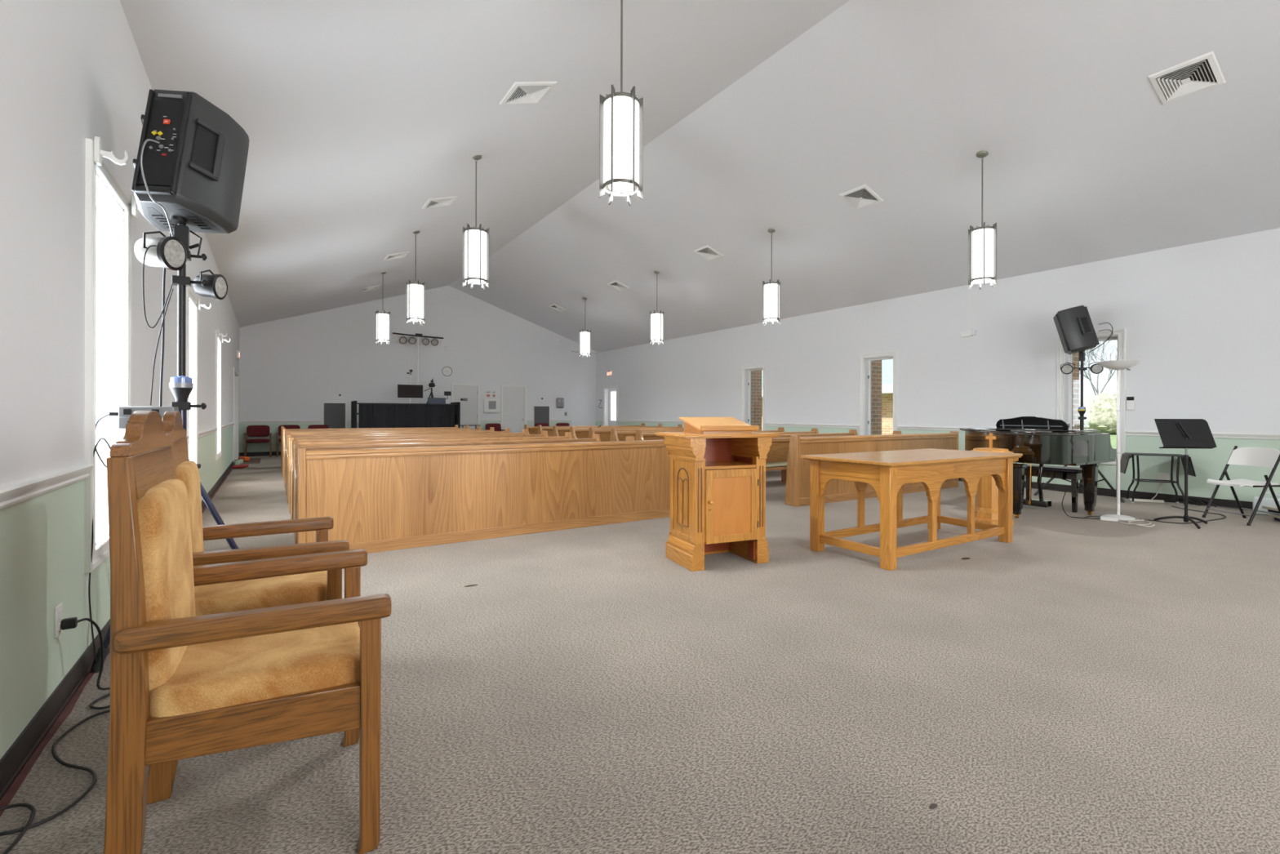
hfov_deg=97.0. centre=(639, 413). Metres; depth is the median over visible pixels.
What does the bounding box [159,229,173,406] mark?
cable
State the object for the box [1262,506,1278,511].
book
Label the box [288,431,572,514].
pew
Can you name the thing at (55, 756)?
power cable
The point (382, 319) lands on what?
pendant lamp
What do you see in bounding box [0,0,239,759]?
wall
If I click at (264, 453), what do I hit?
baseboard
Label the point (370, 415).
booth
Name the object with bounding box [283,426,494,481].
pew
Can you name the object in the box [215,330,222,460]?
window
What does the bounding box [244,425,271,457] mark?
chair
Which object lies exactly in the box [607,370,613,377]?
exit sign
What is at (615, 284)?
ceiling vent
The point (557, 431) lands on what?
pew
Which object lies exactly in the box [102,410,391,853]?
chair
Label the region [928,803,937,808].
stain
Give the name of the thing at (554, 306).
ceiling vent
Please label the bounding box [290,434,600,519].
pew
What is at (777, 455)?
pew
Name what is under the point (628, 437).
pew
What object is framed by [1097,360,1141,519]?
lamp
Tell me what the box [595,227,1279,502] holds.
wall
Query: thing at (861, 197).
ceiling vent
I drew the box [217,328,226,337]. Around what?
curtain bracket
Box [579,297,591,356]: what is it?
pendant lamp
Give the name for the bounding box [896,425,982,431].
trim
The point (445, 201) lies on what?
ceiling vent
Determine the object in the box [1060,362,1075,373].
stage light
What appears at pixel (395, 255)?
ceiling vent
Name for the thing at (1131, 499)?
power strip
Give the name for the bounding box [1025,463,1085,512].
piano bench
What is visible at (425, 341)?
stage light
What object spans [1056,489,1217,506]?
power cable
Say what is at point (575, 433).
pew
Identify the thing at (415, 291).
pendant lamp
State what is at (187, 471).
cushion
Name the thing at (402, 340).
stage light
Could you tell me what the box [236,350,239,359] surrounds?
exit sign
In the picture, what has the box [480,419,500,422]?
trim
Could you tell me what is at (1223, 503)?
baseboard
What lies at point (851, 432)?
pew
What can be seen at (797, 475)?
pew
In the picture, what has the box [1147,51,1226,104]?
ceiling vent
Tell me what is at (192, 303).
window
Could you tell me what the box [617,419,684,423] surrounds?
trim
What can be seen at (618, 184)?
diffuser
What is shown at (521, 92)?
ceiling vent
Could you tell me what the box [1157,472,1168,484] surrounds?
wall outlet
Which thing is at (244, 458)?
block
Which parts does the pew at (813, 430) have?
cap rail, panel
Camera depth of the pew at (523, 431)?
8.87 m
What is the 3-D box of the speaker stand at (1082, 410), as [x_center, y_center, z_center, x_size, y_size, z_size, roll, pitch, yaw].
[5.963,0.148,7.837,0.841,2.024,0.829,0,0,10]
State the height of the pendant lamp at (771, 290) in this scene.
1.620 m
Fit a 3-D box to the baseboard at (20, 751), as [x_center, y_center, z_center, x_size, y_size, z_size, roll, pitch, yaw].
[-4.491,1.087,5.651,0.014,0.102,21.570,0,0,-33]
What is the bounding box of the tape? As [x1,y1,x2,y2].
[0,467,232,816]
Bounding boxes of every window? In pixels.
[84,137,132,573]
[185,286,198,463]
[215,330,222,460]
[741,363,765,430]
[859,351,897,435]
[1056,328,1125,465]
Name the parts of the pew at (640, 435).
panel, backrest, cap rail, panel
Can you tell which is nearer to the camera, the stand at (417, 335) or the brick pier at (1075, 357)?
the brick pier at (1075, 357)
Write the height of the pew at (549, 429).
0.858 m
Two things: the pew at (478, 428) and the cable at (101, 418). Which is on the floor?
the pew at (478, 428)
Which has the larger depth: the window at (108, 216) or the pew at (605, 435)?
the pew at (605, 435)
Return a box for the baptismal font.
[971,432,1021,524]
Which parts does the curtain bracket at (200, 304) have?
plate, hook arm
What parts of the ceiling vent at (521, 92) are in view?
plate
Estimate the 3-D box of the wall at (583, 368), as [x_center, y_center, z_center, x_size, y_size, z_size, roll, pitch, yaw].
[-2.097,-0.606,20.383,1.090,3.500,0.100,0,0,-33]
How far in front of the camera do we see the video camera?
16.13 m
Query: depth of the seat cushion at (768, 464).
7.83 m
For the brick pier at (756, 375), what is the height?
3.450 m
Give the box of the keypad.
[1126,395,1134,409]
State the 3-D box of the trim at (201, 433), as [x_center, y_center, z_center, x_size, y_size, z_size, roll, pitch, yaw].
[-5.487,0.239,7.197,0.030,0.068,2.620,0,0,-33]
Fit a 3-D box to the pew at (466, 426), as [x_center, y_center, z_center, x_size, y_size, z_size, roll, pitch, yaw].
[-5.460,0.706,12.032,3.640,0.858,0.540,0,0,-33]
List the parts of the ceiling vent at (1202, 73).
plate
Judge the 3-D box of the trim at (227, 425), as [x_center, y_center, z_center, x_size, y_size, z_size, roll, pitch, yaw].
[-7.718,0.233,10.619,0.030,0.068,3.850,0,0,-33]
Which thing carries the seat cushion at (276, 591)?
on the chair at (276, 591)
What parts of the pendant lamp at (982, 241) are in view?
rod, plate, lamp shade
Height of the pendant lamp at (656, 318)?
1.620 m
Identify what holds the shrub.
on the ground
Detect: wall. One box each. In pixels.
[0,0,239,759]
[239,285,598,452]
[571,351,595,426]
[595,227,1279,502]
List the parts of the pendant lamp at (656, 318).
rod, lamp shade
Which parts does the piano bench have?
leg, leg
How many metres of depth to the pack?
2.64 m
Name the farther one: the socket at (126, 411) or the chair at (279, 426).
the chair at (279, 426)
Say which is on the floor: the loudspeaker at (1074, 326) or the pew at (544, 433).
the pew at (544, 433)
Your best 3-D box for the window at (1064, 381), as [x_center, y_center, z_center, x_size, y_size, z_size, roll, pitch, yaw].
[6.578,-0.227,8.234,0.225,1.900,0.820,0,0,-33]
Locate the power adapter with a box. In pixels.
[1099,515,1118,521]
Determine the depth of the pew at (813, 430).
10.95 m
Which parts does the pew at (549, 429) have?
panel, backrest, cap rail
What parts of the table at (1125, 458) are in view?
leg, leg, frame, leg, leg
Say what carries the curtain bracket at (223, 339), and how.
attached to the window at (218, 340)
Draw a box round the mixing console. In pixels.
[426,397,445,404]
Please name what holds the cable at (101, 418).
hanging from the speaker stand at (180, 385)
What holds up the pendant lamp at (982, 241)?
hanging from the ceiling
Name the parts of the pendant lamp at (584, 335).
lamp shade, rod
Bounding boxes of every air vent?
[321,401,346,428]
[533,404,550,426]
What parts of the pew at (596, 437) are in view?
panel, cap rail, panel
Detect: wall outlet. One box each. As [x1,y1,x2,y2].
[54,602,62,638]
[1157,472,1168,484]
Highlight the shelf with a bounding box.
[705,460,755,469]
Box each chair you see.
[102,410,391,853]
[161,410,349,616]
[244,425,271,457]
[275,425,300,457]
[307,424,328,428]
[484,423,504,431]
[534,422,548,426]
[555,422,569,426]
[1201,445,1279,525]
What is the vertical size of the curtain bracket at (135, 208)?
0.115 m
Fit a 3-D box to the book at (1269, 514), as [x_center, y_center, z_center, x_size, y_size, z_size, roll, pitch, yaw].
[7.037,1.111,6.047,0.360,0.035,0.280,0,0,26]
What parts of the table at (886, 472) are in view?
leg, post, leg, post, post, leg, post, leg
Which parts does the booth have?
panel, rail, panel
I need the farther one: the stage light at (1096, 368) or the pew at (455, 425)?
the pew at (455, 425)
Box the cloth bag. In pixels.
[231,464,248,468]
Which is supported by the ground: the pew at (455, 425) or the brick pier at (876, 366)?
the brick pier at (876, 366)
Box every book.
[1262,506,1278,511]
[1267,509,1279,515]
[1268,513,1279,518]
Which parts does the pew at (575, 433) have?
panel, backrest, cap rail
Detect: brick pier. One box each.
[751,370,761,430]
[871,360,881,435]
[1071,352,1079,429]
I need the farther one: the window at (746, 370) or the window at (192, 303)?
the window at (746, 370)
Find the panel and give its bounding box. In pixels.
[297,440,670,553]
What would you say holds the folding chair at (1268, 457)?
on the floor
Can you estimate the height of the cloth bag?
0.055 m
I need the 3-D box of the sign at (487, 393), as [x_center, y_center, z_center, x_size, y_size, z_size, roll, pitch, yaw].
[-4.802,-0.608,18.261,0.360,0.200,0.100,0,0,-33]
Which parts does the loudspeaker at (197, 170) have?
amplifier panel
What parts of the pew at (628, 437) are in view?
panel, panel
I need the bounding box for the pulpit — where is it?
[653,417,779,571]
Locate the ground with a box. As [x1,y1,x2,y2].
[1110,434,1116,448]
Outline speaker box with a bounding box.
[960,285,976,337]
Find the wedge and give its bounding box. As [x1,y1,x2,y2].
[234,458,243,465]
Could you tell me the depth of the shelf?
4.33 m
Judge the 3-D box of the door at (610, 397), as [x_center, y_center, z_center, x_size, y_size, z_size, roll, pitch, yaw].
[-0.957,0.085,19.790,0.225,2.125,1.010,0,0,-33]
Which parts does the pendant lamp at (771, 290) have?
lamp shade, rod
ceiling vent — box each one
[360,284,381,291]
[383,250,410,260]
[422,195,458,208]
[498,81,556,104]
[548,303,567,311]
[606,280,630,291]
[693,244,724,261]
[839,184,884,209]
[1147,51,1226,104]
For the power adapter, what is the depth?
6.11 m
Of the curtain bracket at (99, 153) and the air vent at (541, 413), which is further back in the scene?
the air vent at (541, 413)
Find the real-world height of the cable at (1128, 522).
0.017 m
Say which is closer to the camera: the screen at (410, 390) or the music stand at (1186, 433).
the music stand at (1186, 433)
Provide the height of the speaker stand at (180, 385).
2.083 m
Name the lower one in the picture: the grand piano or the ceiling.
the grand piano
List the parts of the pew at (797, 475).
panel, rail, cap rail, panel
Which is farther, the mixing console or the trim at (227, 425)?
the mixing console
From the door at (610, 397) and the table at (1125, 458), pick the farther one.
the door at (610, 397)
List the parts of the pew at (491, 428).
panel, cap rail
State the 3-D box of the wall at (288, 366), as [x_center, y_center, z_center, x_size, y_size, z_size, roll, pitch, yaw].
[-5.996,-1.414,17.660,10.600,5.096,0.200,0,0,-33]
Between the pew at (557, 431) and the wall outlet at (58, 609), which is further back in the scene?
the pew at (557, 431)
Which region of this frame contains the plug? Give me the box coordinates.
[61,617,77,630]
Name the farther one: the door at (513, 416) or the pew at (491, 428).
the door at (513, 416)
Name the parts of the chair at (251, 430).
arm frame, seat, backrest, arm frame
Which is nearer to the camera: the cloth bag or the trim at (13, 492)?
the trim at (13, 492)
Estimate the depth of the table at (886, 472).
4.71 m
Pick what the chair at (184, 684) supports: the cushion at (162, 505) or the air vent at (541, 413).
the cushion at (162, 505)
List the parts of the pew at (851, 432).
cap rail, panel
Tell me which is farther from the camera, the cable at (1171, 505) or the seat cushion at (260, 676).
the cable at (1171, 505)
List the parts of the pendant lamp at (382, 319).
lamp shade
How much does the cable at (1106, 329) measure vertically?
0.310 m
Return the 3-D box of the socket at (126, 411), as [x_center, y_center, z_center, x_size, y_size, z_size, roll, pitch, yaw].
[-2.389,-0.006,2.640,0.028,0.026,0.004,0,0,-21]
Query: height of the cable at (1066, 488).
0.306 m
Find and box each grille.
[237,146,248,226]
[1053,313,1070,353]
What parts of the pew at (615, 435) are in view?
panel, backrest, cap rail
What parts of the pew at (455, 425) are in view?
panel, cap rail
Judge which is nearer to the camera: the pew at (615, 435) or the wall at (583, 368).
the pew at (615, 435)
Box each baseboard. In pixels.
[0,452,239,799]
[240,451,280,456]
[958,477,1253,510]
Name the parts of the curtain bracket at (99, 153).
plate, hook arm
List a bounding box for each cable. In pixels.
[0,617,110,853]
[88,413,111,660]
[140,138,173,236]
[142,244,173,328]
[150,288,173,405]
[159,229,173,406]
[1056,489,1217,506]
[1062,488,1099,519]
[1088,322,1112,352]
[1089,328,1112,351]
[1117,519,1155,527]
[1142,505,1226,524]
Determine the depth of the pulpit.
4.29 m
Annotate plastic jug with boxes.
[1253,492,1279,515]
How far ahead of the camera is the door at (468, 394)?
17.90 m
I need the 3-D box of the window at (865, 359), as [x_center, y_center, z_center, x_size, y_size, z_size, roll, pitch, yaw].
[4.719,-0.232,11.087,0.225,1.900,0.810,0,0,-33]
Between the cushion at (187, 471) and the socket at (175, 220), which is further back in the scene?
the socket at (175, 220)
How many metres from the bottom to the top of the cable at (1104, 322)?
0.403 m
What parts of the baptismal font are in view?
lid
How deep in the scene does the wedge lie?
12.28 m
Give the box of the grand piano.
[959,416,1116,518]
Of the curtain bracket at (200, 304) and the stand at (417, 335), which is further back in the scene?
the stand at (417, 335)
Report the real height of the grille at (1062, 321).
0.535 m
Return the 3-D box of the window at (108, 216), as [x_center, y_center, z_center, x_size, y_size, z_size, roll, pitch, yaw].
[-2.729,-0.252,2.781,0.225,1.900,0.850,0,0,-33]
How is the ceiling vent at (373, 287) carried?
in the ceiling
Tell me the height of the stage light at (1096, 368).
0.170 m
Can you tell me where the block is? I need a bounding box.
[238,456,249,461]
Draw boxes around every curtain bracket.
[93,136,128,165]
[131,194,138,217]
[198,298,211,310]
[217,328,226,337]
[222,335,230,342]
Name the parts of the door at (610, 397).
glass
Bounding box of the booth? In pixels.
[351,400,460,428]
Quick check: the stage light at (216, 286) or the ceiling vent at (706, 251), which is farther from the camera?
the ceiling vent at (706, 251)
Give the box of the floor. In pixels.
[0,455,1279,853]
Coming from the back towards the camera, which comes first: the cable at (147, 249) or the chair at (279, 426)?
the chair at (279, 426)
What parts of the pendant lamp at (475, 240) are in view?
lamp shade, rod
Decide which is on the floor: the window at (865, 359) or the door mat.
the door mat
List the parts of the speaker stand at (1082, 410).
leg, leg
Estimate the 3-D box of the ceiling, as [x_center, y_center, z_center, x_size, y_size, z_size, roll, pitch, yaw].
[-0.128,-3.138,8.668,11.000,2.016,22.270,0,0,-33]
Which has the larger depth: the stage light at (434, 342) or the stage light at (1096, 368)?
the stage light at (434, 342)
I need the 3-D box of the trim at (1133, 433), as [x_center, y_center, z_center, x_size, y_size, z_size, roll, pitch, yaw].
[8.489,0.277,5.115,0.030,0.068,6.495,0,0,-33]
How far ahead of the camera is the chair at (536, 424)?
19.12 m
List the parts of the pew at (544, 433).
panel, cap rail, panel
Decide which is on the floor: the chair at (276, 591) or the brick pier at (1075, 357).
the chair at (276, 591)
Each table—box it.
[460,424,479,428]
[800,448,1022,570]
[1120,452,1195,506]
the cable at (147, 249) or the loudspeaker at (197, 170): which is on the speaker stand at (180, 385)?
the loudspeaker at (197, 170)
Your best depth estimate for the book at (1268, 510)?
6.14 m
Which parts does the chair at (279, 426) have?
arm frame, backrest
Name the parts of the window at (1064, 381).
sash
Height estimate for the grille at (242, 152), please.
0.542 m
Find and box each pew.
[280,424,457,468]
[281,425,468,472]
[282,426,480,476]
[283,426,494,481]
[284,427,510,486]
[284,429,527,494]
[286,430,547,503]
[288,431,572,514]
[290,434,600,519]
[293,435,634,543]
[524,422,644,434]
[537,423,662,436]
[552,424,682,435]
[569,426,684,438]
[588,427,684,441]
[609,428,684,440]
[635,426,784,440]
[665,428,818,434]
[765,431,901,471]
[777,429,857,482]
[785,431,958,506]
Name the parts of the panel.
panel, cap rail, rail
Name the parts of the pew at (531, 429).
panel, backrest, cap rail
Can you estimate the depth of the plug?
2.17 m
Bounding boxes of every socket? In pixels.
[58,608,62,631]
[123,408,131,414]
[169,215,186,225]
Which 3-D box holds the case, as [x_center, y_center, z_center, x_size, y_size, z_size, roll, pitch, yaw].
[-2.759,-0.357,19.594,0.280,0.350,0.098,0,0,-33]
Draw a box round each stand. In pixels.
[90,223,239,671]
[392,332,443,403]
[1033,351,1124,502]
[1153,418,1216,528]
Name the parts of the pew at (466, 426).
panel, cap rail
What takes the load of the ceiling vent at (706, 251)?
in the ceiling
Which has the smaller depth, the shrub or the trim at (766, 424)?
the trim at (766, 424)
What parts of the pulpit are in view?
panel, crown moulding, moulding, panel, door, door panel, moulding, crown moulding, foot panel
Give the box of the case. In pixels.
[556,397,564,408]
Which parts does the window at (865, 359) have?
sash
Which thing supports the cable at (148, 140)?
hanging from the loudspeaker at (197, 170)
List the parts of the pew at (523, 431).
panel, cap rail, panel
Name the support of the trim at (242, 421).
attached to the wall at (288, 366)
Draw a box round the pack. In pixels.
[108,406,178,429]
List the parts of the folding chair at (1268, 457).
leg, seat, backrest, leg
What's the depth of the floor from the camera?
2.26 m
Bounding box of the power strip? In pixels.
[1129,497,1164,502]
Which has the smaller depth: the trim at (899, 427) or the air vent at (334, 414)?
the trim at (899, 427)
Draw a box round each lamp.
[375,271,390,344]
[405,231,425,324]
[462,155,488,289]
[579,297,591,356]
[599,0,643,205]
[649,271,663,345]
[762,228,780,325]
[968,150,996,289]
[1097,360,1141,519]
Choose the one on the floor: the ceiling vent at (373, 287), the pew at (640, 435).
the pew at (640, 435)
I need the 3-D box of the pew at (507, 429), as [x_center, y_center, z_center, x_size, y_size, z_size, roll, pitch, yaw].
[-4.010,0.710,9.808,3.640,0.858,0.540,0,0,-33]
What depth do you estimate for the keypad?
7.78 m
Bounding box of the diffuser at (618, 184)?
[614,182,630,186]
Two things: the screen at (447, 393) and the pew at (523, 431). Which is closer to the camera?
the pew at (523, 431)
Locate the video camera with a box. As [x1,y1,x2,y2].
[424,378,435,402]
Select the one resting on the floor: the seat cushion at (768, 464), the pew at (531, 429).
the pew at (531, 429)
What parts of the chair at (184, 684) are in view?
post, rail, post, arm, rail, arm, leg, leg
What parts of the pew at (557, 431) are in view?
panel, backrest, cap rail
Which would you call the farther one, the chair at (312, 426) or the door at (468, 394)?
the door at (468, 394)
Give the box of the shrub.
[1079,392,1116,434]
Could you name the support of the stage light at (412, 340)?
attached to the stand at (417, 335)
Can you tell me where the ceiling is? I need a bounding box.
[120,0,1279,352]
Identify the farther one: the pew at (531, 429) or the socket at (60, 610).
the pew at (531, 429)
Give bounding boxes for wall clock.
[441,366,452,376]
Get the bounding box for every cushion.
[136,479,195,691]
[149,621,359,717]
[175,460,204,593]
[194,570,326,616]
[765,461,786,467]
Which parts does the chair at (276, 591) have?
rail, post, arm, arm, leg, leg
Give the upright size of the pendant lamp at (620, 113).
1.620 m
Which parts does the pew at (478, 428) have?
panel, cap rail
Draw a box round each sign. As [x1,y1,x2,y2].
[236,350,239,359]
[484,391,496,397]
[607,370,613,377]
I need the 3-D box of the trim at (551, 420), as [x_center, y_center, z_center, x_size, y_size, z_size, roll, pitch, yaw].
[-2.733,0.247,19.653,0.770,0.068,0.030,0,0,-33]
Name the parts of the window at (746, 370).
sash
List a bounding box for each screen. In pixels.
[397,369,422,403]
[444,391,451,399]
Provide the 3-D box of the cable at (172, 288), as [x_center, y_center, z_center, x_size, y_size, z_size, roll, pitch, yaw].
[-2.287,-0.322,2.712,0.014,0.571,0.095,0,0,23]
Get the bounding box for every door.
[232,367,239,465]
[450,382,479,428]
[500,384,526,432]
[602,384,617,425]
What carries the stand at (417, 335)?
on the floor
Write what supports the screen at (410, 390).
on the booth
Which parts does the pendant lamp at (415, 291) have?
lamp shade, rod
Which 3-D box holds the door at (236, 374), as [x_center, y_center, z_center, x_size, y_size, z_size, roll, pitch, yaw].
[-9.401,0.062,13.013,0.225,2.125,2.000,0,0,-33]
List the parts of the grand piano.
leg, lid, pedal rod, leg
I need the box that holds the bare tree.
[1079,340,1117,395]
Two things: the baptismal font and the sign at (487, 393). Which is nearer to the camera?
the baptismal font
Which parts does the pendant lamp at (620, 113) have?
plate, lamp shade, rod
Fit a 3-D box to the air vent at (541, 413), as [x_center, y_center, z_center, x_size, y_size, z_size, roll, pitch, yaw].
[-3.343,0.206,19.261,0.640,0.970,0.020,0,0,-33]
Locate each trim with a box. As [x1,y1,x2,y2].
[0,462,93,509]
[198,426,217,438]
[221,422,235,430]
[240,420,320,422]
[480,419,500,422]
[551,419,571,421]
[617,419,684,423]
[764,422,859,427]
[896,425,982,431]
[1124,430,1279,439]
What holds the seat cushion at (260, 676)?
on the chair at (184, 684)
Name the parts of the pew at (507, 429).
panel, cap rail, panel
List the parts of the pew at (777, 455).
seat, backrest, cap rail, panel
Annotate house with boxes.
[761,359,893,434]
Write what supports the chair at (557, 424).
on the floor
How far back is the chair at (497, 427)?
18.21 m
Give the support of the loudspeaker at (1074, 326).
on the speaker stand at (1082, 410)
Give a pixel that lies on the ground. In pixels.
(1113, 437)
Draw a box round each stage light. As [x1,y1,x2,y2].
[133,231,186,271]
[193,269,227,299]
[398,335,407,343]
[408,336,416,344]
[421,337,429,345]
[430,337,438,346]
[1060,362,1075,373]
[1088,361,1103,373]
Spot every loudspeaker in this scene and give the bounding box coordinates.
[131,88,248,233]
[1053,305,1099,354]
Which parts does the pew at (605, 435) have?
panel, backrest, cap rail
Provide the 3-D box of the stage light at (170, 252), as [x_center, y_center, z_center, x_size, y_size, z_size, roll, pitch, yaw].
[-2.286,-0.774,2.696,0.159,0.186,0.182,0,0,-1]
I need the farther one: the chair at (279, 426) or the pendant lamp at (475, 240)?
the chair at (279, 426)
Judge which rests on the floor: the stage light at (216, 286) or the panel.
the panel
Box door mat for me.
[242,457,261,463]
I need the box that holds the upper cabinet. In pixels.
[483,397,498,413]
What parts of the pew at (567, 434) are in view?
panel, cap rail, panel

